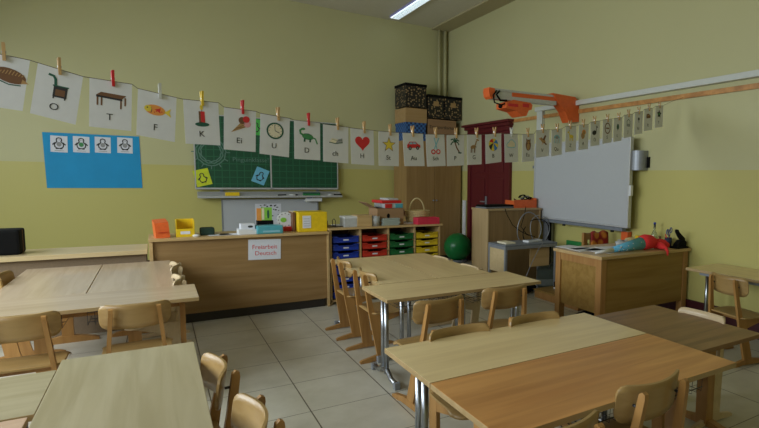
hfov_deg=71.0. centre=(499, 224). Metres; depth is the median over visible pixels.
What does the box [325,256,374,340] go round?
wooden chair
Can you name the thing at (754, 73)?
trim
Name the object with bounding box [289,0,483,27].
ceiling
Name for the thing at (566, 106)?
projector arm
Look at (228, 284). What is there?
base cabinet
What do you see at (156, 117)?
picture card
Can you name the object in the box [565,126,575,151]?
picture card
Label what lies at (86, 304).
table
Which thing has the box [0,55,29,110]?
picture card
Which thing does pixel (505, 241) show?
notebook
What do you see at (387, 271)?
table
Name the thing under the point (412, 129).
clothespin
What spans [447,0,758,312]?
wall
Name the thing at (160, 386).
table
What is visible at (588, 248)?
paper sheet
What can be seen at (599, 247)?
paper sheet
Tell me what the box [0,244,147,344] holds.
base cabinet
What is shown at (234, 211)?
whiteboard
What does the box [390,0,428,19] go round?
ceiling light
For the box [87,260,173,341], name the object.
table
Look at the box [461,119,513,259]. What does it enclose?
door
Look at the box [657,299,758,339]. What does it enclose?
baseboard
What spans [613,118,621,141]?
picture card
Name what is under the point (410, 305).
basket
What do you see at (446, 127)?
cardboard box
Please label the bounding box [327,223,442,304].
base cabinet
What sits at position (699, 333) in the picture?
table
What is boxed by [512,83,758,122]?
trim
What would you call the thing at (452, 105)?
storage box
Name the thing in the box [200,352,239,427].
wooden chair
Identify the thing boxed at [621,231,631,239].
folder
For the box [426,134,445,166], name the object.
picture card
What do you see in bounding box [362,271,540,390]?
table
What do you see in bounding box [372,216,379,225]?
plastic tub
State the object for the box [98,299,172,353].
wooden chair
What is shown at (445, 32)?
pipe
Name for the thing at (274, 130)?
picture
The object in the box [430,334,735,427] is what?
table
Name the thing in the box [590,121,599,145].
picture card
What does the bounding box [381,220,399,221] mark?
tray
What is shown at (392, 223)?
tray
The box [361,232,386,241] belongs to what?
tray
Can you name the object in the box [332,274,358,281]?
tray
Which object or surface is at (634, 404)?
wooden chair
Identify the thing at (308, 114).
clothespin
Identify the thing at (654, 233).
glass bottle
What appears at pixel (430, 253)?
tray
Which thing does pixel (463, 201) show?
strip
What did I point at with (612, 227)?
tray
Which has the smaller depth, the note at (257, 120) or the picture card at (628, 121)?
the picture card at (628, 121)
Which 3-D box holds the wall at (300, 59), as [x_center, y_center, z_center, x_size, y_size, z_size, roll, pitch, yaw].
[-4.140,-1.397,7.775,7.820,4.165,0.200,-3,6,-34]
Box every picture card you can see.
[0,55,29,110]
[30,63,82,124]
[89,78,131,130]
[136,89,176,141]
[183,99,219,144]
[224,107,255,151]
[260,113,289,156]
[294,120,319,159]
[323,124,347,162]
[350,128,373,164]
[379,131,398,165]
[402,133,424,165]
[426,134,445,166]
[447,135,463,165]
[467,135,481,164]
[485,133,500,163]
[504,134,517,161]
[522,134,533,161]
[536,130,548,157]
[551,129,561,155]
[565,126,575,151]
[578,125,588,149]
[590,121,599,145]
[602,119,611,143]
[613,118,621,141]
[623,114,632,137]
[634,112,642,134]
[644,108,652,130]
[655,106,662,127]
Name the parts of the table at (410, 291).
leg, leg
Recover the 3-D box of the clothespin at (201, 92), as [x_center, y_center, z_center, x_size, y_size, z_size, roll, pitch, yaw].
[-1.445,-0.612,2.494,0.032,0.070,0.014,6,7,44]
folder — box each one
[288,211,294,231]
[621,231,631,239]
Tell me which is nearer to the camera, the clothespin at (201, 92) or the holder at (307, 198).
the clothespin at (201, 92)
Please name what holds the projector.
attached to the projector arm
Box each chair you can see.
[0,270,65,358]
[0,310,71,376]
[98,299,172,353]
[124,274,186,344]
[142,261,191,343]
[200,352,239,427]
[231,393,284,427]
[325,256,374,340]
[345,267,406,363]
[392,294,463,411]
[411,255,452,327]
[429,323,489,427]
[433,263,482,325]
[467,284,526,328]
[508,311,571,426]
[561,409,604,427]
[581,231,606,245]
[600,369,688,427]
[678,307,731,427]
[708,272,758,367]
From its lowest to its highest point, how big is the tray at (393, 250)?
0.072 m
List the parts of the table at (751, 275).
leg, apron rail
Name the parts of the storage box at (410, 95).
lid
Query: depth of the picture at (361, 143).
3.06 m
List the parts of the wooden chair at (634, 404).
seat, backrest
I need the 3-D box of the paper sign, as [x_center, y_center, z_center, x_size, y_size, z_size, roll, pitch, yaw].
[-2.438,0.258,5.334,0.311,0.210,0.003,-1,5,-34]
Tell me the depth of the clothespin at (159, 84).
2.37 m
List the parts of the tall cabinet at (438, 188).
door, door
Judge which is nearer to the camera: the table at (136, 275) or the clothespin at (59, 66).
the clothespin at (59, 66)
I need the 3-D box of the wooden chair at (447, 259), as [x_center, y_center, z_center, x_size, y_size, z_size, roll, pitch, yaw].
[-0.675,0.658,5.170,0.426,0.653,0.361,-3,6,-34]
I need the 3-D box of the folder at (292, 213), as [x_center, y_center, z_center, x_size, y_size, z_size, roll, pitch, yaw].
[-2.301,-0.038,5.690,0.024,0.214,0.220,-3,6,-34]
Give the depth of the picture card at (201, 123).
2.50 m
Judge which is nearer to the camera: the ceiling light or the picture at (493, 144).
the picture at (493, 144)
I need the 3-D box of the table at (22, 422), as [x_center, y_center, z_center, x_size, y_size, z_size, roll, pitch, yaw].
[-1.985,1.006,1.182,1.300,0.640,0.490,-3,6,-34]
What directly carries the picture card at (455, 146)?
hanging from the string
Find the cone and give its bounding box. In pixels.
[595,234,669,255]
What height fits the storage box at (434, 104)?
0.397 m
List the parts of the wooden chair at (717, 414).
backrest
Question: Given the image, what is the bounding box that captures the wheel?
[277,212,291,230]
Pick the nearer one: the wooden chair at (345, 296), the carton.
the wooden chair at (345, 296)
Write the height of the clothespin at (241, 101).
0.070 m
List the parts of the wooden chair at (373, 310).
backrest, seat, seat rail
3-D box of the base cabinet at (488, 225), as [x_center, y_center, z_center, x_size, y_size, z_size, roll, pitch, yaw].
[0.093,0.294,7.085,0.885,1.055,0.420,-3,6,-34]
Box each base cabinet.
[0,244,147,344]
[148,231,329,322]
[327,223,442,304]
[471,207,541,279]
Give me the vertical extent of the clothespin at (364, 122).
0.070 m
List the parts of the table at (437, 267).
leg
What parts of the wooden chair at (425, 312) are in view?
seat, backrest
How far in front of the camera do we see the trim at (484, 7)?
8.47 m
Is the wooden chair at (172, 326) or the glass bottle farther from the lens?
the glass bottle
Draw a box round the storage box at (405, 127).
[395,122,425,140]
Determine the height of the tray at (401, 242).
0.072 m
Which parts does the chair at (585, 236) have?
leg, backrest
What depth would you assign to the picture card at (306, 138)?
2.84 m
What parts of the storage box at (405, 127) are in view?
lid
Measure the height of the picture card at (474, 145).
0.213 m
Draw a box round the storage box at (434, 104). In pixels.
[424,94,443,119]
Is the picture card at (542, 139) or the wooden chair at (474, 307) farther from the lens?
the wooden chair at (474, 307)
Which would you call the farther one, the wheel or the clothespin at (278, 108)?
the wheel
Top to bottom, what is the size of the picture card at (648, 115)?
0.231 m
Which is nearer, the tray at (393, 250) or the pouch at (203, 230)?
the pouch at (203, 230)
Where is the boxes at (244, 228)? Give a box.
[237,223,256,234]
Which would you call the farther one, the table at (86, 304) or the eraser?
the eraser
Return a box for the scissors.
[666,227,671,237]
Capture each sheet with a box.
[255,203,280,223]
[555,245,586,249]
[568,247,602,251]
[596,246,613,248]
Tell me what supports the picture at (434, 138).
attached to the picture card at (435, 147)
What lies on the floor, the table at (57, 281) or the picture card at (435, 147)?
the table at (57, 281)
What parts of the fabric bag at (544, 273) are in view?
light panel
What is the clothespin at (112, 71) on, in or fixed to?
attached to the string
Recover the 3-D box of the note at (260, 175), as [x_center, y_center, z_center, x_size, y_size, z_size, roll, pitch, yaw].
[-3.678,-0.747,7.905,0.266,0.294,0.004,-3,6,-34]
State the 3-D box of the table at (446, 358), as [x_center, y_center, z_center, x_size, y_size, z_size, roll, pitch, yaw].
[0.117,0.907,2.640,1.290,0.640,0.490,-3,6,-34]
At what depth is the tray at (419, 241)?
6.42 m
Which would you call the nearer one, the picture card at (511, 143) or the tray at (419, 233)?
the picture card at (511, 143)
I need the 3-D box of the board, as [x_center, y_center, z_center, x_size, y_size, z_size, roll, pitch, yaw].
[1.018,0.543,6.800,0.024,0.640,0.400,-3,6,-34]
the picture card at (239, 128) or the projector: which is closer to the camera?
the picture card at (239, 128)
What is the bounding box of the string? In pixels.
[0,54,680,134]
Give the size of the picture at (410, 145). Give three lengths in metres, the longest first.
0.097 x 0.053 x 0.001 m
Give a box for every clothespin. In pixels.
[1,42,5,60]
[57,57,61,74]
[111,70,114,86]
[158,83,161,98]
[199,91,203,105]
[240,100,243,113]
[276,107,279,120]
[307,113,309,125]
[336,117,338,129]
[362,121,365,132]
[388,124,391,135]
[410,125,414,136]
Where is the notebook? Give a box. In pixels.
[497,240,514,243]
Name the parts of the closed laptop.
lid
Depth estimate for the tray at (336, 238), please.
5.85 m
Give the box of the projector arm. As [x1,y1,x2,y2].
[483,87,578,122]
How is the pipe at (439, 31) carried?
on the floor
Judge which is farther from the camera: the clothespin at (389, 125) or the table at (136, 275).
the table at (136, 275)
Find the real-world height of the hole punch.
0.195 m
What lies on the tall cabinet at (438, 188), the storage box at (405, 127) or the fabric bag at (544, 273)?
the storage box at (405, 127)
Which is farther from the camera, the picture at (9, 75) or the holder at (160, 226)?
the holder at (160, 226)
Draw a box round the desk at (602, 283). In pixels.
[553,243,690,316]
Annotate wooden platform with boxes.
[534,286,582,310]
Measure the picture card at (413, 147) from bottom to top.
0.211 m
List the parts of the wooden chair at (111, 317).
backrest, seat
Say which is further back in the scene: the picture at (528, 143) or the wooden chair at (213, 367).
the picture at (528, 143)
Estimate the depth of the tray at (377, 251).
6.04 m
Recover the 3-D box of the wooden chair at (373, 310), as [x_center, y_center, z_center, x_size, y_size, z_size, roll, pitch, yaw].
[-0.990,0.713,4.235,0.458,0.702,0.389,-3,6,-34]
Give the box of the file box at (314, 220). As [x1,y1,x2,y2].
[293,210,326,231]
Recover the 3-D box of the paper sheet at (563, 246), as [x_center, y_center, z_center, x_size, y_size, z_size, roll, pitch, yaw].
[0.750,0.232,5.234,0.210,0.003,0.297,-3,7,-39]
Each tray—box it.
[197,191,341,197]
[332,234,358,242]
[332,242,358,250]
[332,250,358,258]
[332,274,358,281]
[332,281,352,290]
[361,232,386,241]
[361,241,386,248]
[362,248,386,256]
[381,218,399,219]
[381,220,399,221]
[381,223,399,225]
[389,231,412,239]
[389,239,412,246]
[389,247,412,254]
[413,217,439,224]
[415,245,437,252]
[415,252,437,255]
[416,230,437,237]
[416,238,437,245]
[541,218,625,230]
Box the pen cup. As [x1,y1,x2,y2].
[665,234,671,245]
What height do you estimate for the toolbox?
0.181 m
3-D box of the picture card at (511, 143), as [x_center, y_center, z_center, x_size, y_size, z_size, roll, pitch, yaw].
[0.089,-0.569,3.833,0.144,0.215,0.002,-4,7,-41]
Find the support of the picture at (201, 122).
attached to the picture card at (201, 123)
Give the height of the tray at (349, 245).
0.072 m
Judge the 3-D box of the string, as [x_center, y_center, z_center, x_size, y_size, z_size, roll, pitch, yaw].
[-0.068,-0.906,3.662,5.254,0.600,0.005,-4,7,-41]
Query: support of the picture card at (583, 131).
hanging from the string
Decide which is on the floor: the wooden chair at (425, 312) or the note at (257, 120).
the wooden chair at (425, 312)
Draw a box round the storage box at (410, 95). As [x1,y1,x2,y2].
[394,82,426,108]
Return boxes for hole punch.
[669,229,688,248]
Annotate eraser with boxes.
[303,192,319,195]
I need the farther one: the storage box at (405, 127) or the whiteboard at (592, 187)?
the storage box at (405, 127)
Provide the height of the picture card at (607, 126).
0.230 m
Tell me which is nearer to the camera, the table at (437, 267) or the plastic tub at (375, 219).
the table at (437, 267)
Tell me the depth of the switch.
5.80 m
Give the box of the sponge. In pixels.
[225,192,239,195]
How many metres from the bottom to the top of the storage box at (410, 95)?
0.390 m
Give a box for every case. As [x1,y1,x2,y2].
[0,228,25,255]
[255,224,282,233]
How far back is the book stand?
5.53 m
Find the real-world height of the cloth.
0.290 m
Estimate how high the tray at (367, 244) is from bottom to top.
0.072 m
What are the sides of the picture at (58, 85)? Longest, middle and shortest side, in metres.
0.100 x 0.071 x 0.001 m
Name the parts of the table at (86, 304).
apron rail, leg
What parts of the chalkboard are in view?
board panel, board panel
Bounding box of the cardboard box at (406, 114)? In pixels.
[395,107,426,123]
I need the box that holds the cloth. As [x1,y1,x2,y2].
[591,230,608,244]
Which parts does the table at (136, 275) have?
leg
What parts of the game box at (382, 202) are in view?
lid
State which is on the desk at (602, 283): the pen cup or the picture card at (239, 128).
the pen cup
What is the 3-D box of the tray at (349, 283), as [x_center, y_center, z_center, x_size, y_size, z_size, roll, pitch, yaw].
[-1.849,0.690,6.019,0.290,0.072,0.398,-3,6,-34]
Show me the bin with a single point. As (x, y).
(183, 227)
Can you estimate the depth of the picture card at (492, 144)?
3.72 m
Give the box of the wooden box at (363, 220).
[352,214,371,226]
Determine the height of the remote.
0.028 m
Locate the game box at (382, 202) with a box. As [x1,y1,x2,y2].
[372,198,402,207]
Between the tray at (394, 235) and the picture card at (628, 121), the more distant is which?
the tray at (394, 235)
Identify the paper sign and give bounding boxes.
[248,239,280,259]
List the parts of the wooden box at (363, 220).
lid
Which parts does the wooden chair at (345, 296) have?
backrest, seat, seat rail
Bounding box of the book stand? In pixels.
[256,207,272,224]
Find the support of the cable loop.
on the floor
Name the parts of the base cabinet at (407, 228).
panel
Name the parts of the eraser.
handle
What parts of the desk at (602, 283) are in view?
leg, rail, panel, leg, panel, leg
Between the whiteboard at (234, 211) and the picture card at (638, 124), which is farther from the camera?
the whiteboard at (234, 211)
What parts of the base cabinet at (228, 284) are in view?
panel, panel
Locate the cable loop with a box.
[505,206,549,275]
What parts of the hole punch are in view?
lever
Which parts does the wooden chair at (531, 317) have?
backrest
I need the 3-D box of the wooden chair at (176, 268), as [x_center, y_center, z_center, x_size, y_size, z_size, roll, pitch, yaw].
[-2.931,0.678,4.435,0.439,0.674,0.373,-3,6,-34]
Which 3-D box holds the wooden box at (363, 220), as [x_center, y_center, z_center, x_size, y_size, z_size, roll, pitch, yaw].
[-1.620,-0.050,6.048,0.180,0.130,0.206,-3,6,-34]
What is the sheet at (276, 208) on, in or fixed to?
attached to the whiteboard at (234, 211)
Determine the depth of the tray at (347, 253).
5.86 m
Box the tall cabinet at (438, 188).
[394,140,460,257]
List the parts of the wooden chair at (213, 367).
backrest, seat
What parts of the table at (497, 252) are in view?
leg, leg, apron rail, leg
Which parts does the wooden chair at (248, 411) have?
backrest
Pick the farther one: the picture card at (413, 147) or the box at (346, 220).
the box at (346, 220)
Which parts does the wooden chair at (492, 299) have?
seat, backrest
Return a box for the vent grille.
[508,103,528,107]
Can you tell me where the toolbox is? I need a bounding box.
[505,194,536,207]
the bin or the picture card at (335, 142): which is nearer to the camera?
the picture card at (335, 142)
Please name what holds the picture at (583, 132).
attached to the picture card at (583, 131)
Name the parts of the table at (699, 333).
leg, leg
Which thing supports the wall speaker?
attached to the wall at (701, 181)
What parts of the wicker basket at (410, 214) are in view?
handle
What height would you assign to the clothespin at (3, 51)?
0.070 m
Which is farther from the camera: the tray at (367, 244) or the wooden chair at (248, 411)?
the tray at (367, 244)
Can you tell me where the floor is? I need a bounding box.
[0,258,758,427]
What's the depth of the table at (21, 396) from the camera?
1.89 m
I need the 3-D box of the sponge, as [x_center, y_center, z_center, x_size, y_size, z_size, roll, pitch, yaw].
[-3.974,-0.453,7.640,0.190,0.055,0.065,-3,6,-34]
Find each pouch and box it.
[199,227,214,234]
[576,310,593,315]
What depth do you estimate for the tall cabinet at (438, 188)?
9.01 m
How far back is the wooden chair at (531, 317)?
2.98 m
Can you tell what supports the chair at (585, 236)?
on the wooden platform
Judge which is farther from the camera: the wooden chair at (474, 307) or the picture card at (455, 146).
the wooden chair at (474, 307)
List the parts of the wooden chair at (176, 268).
backrest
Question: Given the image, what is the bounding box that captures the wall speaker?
[631,150,649,169]
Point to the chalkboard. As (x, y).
(228, 169)
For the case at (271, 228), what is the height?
0.085 m
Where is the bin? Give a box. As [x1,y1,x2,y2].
[175,218,194,236]
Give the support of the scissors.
in the pen cup
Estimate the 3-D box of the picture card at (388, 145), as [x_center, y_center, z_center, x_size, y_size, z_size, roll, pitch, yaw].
[-0.682,-0.466,3.172,0.139,0.208,0.002,-4,7,-41]
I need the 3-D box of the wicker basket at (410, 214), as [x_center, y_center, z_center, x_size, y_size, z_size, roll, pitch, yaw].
[-1.055,-0.183,6.558,0.346,0.320,0.249,-3,6,-34]
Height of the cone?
0.203 m
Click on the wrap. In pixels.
(619, 241)
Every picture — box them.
[0,67,27,85]
[48,73,68,100]
[96,92,125,108]
[144,104,170,116]
[195,105,208,126]
[232,116,250,131]
[267,123,283,138]
[299,128,317,143]
[329,138,342,143]
[355,137,369,149]
[383,138,394,150]
[407,142,419,149]
[431,138,440,153]
[450,138,460,153]
[489,139,497,150]
[506,140,515,147]
[526,138,530,150]
[539,135,546,144]
[581,130,585,138]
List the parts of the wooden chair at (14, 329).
backrest, seat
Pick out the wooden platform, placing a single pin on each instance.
(545, 293)
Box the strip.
[462,200,465,234]
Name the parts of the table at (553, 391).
leg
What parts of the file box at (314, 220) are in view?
label plate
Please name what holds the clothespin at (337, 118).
attached to the string
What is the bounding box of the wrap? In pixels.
[615,239,627,245]
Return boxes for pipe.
[438,30,440,94]
[443,31,446,95]
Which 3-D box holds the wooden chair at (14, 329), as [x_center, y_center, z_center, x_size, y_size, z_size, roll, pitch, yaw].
[-2.686,0.817,2.909,0.377,0.681,0.444,-3,6,-34]
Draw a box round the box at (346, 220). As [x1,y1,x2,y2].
[339,215,356,226]
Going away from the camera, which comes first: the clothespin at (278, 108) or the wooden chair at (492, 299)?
the clothespin at (278, 108)
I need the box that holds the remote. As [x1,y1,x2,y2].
[523,239,541,242]
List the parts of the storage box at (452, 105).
lid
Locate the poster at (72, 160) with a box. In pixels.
[42,132,141,187]
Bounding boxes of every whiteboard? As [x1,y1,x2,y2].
[221,199,317,230]
[533,137,633,263]
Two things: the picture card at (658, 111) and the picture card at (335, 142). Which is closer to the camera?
the picture card at (335, 142)
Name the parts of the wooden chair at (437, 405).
seat rail, seat, backrest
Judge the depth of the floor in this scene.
3.88 m
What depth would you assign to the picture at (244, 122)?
2.62 m
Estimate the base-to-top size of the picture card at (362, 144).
0.213 m
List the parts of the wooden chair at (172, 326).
seat, seat rail, backrest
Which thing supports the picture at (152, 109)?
attached to the picture card at (156, 117)
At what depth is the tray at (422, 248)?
6.42 m
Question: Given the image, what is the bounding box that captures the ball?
[444,233,471,262]
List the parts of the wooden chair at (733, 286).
backrest, seat, seat rail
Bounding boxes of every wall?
[0,0,447,259]
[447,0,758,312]
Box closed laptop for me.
[476,204,513,208]
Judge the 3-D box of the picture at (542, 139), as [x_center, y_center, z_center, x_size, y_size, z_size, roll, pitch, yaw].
[0.343,-0.667,4.042,0.096,0.079,0.001,-4,7,-41]
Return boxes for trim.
[432,0,514,32]
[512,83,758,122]
[535,69,758,111]
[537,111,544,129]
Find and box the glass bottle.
[651,222,657,238]
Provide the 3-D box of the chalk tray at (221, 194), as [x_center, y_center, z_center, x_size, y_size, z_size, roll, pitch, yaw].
[-3.511,-0.467,8.012,2.070,0.090,0.160,-3,6,-34]
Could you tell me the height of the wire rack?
0.093 m
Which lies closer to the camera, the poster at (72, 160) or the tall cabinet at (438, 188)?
the poster at (72, 160)
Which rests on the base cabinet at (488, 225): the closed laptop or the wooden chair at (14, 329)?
the closed laptop
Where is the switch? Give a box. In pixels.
[629,185,632,195]
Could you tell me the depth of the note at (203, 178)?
7.48 m
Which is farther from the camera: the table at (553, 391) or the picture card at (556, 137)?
the picture card at (556, 137)
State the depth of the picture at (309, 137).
2.84 m
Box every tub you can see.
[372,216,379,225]
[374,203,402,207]
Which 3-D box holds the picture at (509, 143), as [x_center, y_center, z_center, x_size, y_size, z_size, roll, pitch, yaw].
[0.088,-0.602,3.827,0.096,0.062,0.001,-7,9,-40]
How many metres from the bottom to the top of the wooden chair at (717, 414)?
0.639 m
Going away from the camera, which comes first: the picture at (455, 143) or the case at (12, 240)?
the picture at (455, 143)
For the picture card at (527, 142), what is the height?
0.219 m
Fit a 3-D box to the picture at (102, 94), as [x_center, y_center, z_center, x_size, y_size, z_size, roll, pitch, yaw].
[-1.713,-0.547,2.266,0.106,0.065,0.001,0,4,-41]
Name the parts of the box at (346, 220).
lid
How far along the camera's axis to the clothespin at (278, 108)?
2.72 m
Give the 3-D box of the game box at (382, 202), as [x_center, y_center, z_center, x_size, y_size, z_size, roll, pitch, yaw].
[-1.383,-0.269,6.325,0.283,0.117,0.310,-3,7,-37]
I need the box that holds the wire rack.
[327,219,342,226]
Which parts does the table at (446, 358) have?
leg, leg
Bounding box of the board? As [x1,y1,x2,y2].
[566,240,581,245]
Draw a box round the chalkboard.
[191,115,341,197]
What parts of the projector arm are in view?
rail, rail, rail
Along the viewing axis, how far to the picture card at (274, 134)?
2.73 m
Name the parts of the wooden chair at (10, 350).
backrest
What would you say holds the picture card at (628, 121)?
hanging from the string
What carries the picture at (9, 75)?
attached to the picture card at (13, 71)
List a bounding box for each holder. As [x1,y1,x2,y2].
[152,218,169,237]
[304,197,321,200]
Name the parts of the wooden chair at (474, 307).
seat, seat rail, backrest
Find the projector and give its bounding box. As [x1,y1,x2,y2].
[496,100,532,117]
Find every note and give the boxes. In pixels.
[192,168,211,186]
[251,166,269,184]
[256,119,259,135]
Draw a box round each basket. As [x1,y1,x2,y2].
[389,294,459,312]
[404,198,429,221]
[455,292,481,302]
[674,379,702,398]
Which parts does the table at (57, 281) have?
leg, leg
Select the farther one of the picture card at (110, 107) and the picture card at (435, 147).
the picture card at (435, 147)
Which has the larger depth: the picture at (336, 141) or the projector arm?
the projector arm
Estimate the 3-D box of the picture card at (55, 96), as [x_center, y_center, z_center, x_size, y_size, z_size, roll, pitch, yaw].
[-1.850,-0.544,2.148,0.176,0.241,0.002,-4,7,-41]
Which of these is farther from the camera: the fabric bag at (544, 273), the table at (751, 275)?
the fabric bag at (544, 273)
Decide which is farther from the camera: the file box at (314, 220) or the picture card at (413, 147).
the file box at (314, 220)
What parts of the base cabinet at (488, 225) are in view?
panel, panel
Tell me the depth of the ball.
8.71 m
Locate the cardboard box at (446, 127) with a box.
[426,119,455,141]
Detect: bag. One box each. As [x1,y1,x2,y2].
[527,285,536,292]
[536,262,553,287]
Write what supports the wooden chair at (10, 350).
on the floor
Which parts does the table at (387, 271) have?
leg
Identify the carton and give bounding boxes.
[358,201,405,224]
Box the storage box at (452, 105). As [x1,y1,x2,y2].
[440,96,461,120]
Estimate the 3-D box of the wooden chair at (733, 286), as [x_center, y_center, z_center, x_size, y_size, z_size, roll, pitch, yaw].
[1.954,0.758,4.257,0.458,0.702,0.389,-1,6,-24]
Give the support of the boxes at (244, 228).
on the base cabinet at (228, 284)
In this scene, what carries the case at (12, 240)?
on the base cabinet at (111, 254)
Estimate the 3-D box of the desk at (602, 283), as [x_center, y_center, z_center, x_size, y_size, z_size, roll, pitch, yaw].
[1.261,0.621,5.292,1.290,0.765,0.680,-3,6,-34]
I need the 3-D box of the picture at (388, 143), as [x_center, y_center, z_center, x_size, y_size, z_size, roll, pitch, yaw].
[-0.682,-0.497,3.169,0.092,0.088,0.001,-4,7,-41]
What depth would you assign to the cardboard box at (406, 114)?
8.74 m
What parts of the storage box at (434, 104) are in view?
lid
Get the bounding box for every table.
[0,265,101,372]
[0,284,198,342]
[0,370,55,427]
[0,417,27,427]
[29,342,212,427]
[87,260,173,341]
[330,256,436,362]
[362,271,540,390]
[380,253,489,325]
[385,313,646,427]
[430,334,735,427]
[488,239,556,287]
[596,305,758,427]
[686,263,758,311]

